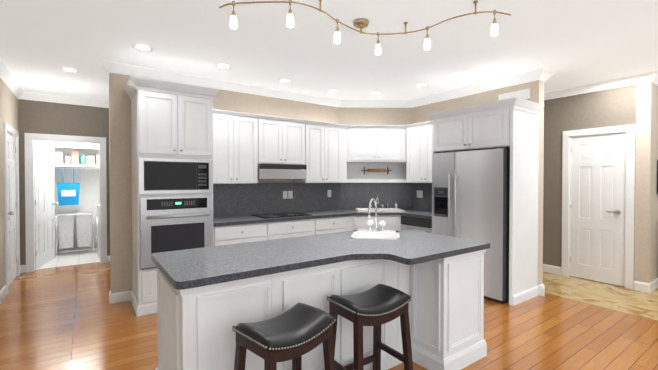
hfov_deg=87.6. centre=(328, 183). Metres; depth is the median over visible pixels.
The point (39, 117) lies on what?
wall
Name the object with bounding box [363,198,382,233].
faucet
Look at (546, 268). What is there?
baseboard
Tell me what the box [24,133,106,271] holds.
trim
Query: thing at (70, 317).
floor
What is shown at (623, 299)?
floor
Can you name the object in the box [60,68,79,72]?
recessed light
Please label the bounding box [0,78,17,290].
wall
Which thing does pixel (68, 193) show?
shelf
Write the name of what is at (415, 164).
upper cabinet
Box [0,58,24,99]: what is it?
crown molding
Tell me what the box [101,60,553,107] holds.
crown molding
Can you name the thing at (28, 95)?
crown molding
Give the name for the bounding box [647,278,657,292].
baseboard
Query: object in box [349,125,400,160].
upper cabinet
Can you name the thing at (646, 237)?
wall
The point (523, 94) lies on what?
air vent
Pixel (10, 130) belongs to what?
door frame
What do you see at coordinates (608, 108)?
wall
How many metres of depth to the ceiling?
3.34 m
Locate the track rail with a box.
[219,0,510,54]
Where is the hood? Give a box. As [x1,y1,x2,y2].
[258,164,306,178]
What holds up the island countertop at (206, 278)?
on the kitchen island
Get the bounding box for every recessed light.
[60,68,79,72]
[132,44,152,51]
[215,64,231,68]
[278,79,291,82]
[327,90,339,92]
[415,83,428,86]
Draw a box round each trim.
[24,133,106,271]
[561,124,634,289]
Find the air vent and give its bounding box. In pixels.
[498,88,529,100]
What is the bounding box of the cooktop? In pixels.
[251,212,310,218]
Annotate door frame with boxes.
[3,122,19,292]
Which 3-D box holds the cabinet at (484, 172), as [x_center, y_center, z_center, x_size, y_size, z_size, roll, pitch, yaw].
[1.962,0.210,4.419,0.758,2.325,1.166,0,1,-35]
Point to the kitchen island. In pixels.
(446, 309)
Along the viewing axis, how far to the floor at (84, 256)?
6.17 m
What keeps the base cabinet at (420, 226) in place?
on the floor at (70, 317)
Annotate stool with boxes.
[232,303,335,369]
[327,284,412,369]
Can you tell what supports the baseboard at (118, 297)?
attached to the wall at (120, 191)
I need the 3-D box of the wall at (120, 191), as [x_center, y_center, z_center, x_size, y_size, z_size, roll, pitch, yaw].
[0.052,0.001,4.167,4.445,2.750,2.840,0,1,-35]
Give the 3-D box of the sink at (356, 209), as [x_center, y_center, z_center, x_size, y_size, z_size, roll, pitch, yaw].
[0.801,0.428,5.521,0.856,0.030,0.779,0,1,-35]
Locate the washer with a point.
(98, 229)
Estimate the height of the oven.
0.750 m
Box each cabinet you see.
[124,76,219,316]
[213,109,252,180]
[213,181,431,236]
[213,229,272,245]
[253,114,312,180]
[273,233,320,239]
[313,121,336,180]
[321,229,348,233]
[337,123,352,180]
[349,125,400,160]
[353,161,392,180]
[393,121,431,180]
[393,221,431,232]
[430,97,543,305]
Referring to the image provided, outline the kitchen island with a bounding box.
[153,250,486,369]
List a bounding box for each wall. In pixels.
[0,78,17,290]
[18,99,109,264]
[34,140,99,251]
[109,73,543,292]
[543,85,635,266]
[634,82,657,282]
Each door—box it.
[7,133,16,285]
[34,141,58,268]
[570,133,625,286]
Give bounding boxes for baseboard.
[0,285,6,302]
[109,284,544,303]
[543,264,560,274]
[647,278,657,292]
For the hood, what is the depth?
4.77 m
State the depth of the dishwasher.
4.97 m
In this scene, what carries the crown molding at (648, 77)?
attached to the wall at (608, 108)
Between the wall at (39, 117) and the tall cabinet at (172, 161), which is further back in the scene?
the wall at (39, 117)
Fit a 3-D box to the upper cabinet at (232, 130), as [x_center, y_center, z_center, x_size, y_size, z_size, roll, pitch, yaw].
[-1.296,-0.460,4.558,0.736,0.922,0.348,0,1,-35]
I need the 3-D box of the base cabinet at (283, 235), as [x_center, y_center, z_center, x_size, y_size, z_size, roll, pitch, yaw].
[-0.669,0.930,4.862,0.872,0.875,0.606,0,1,-35]
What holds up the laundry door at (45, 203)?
in the wall at (39, 117)
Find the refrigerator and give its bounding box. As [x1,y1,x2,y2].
[432,147,509,303]
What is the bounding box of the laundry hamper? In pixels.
[55,212,93,256]
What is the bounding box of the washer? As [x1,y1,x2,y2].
[96,204,99,258]
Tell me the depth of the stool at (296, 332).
1.73 m
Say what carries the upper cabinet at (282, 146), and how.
attached to the wall at (120, 191)
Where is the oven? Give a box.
[140,196,212,269]
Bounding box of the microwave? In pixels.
[138,157,212,193]
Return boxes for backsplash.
[213,183,431,216]
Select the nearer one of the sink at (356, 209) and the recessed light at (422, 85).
the recessed light at (422, 85)
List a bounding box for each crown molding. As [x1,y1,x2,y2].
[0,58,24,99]
[25,92,108,107]
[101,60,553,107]
[544,71,657,99]
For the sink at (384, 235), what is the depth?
3.17 m
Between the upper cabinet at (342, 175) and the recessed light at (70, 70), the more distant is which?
the upper cabinet at (342, 175)
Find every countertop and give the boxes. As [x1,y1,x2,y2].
[151,231,489,313]
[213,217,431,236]
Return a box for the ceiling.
[0,0,657,100]
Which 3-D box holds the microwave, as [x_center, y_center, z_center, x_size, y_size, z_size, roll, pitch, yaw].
[-1.750,-0.082,3.896,0.759,0.382,0.332,0,1,-35]
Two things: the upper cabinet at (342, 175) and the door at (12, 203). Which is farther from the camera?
the upper cabinet at (342, 175)
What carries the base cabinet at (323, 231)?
on the floor at (70, 317)
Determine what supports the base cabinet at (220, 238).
on the floor at (70, 317)
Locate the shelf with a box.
[54,145,98,205]
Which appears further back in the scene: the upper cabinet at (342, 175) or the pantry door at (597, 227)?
the upper cabinet at (342, 175)
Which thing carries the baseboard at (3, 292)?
attached to the wall at (8, 106)
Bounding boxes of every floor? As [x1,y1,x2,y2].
[0,262,657,369]
[36,248,99,268]
[543,272,657,320]
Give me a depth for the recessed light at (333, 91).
5.16 m
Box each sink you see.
[328,227,426,241]
[355,208,404,211]
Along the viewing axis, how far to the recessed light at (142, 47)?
3.44 m
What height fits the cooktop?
0.026 m
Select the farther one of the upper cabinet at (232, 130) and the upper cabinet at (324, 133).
the upper cabinet at (324, 133)
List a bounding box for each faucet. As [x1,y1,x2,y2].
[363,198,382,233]
[371,195,396,207]
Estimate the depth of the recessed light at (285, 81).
4.63 m
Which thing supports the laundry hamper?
on the floor at (84, 256)
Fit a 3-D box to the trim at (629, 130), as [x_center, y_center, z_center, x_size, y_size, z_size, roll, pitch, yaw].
[3.765,0.300,4.803,0.176,2.135,0.820,0,1,-35]
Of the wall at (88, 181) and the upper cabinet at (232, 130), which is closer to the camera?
the upper cabinet at (232, 130)
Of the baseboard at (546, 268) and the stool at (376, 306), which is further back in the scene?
the baseboard at (546, 268)
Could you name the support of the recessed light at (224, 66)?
in the ceiling
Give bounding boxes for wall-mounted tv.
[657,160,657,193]
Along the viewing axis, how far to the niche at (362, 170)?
5.81 m
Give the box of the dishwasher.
[401,216,431,232]

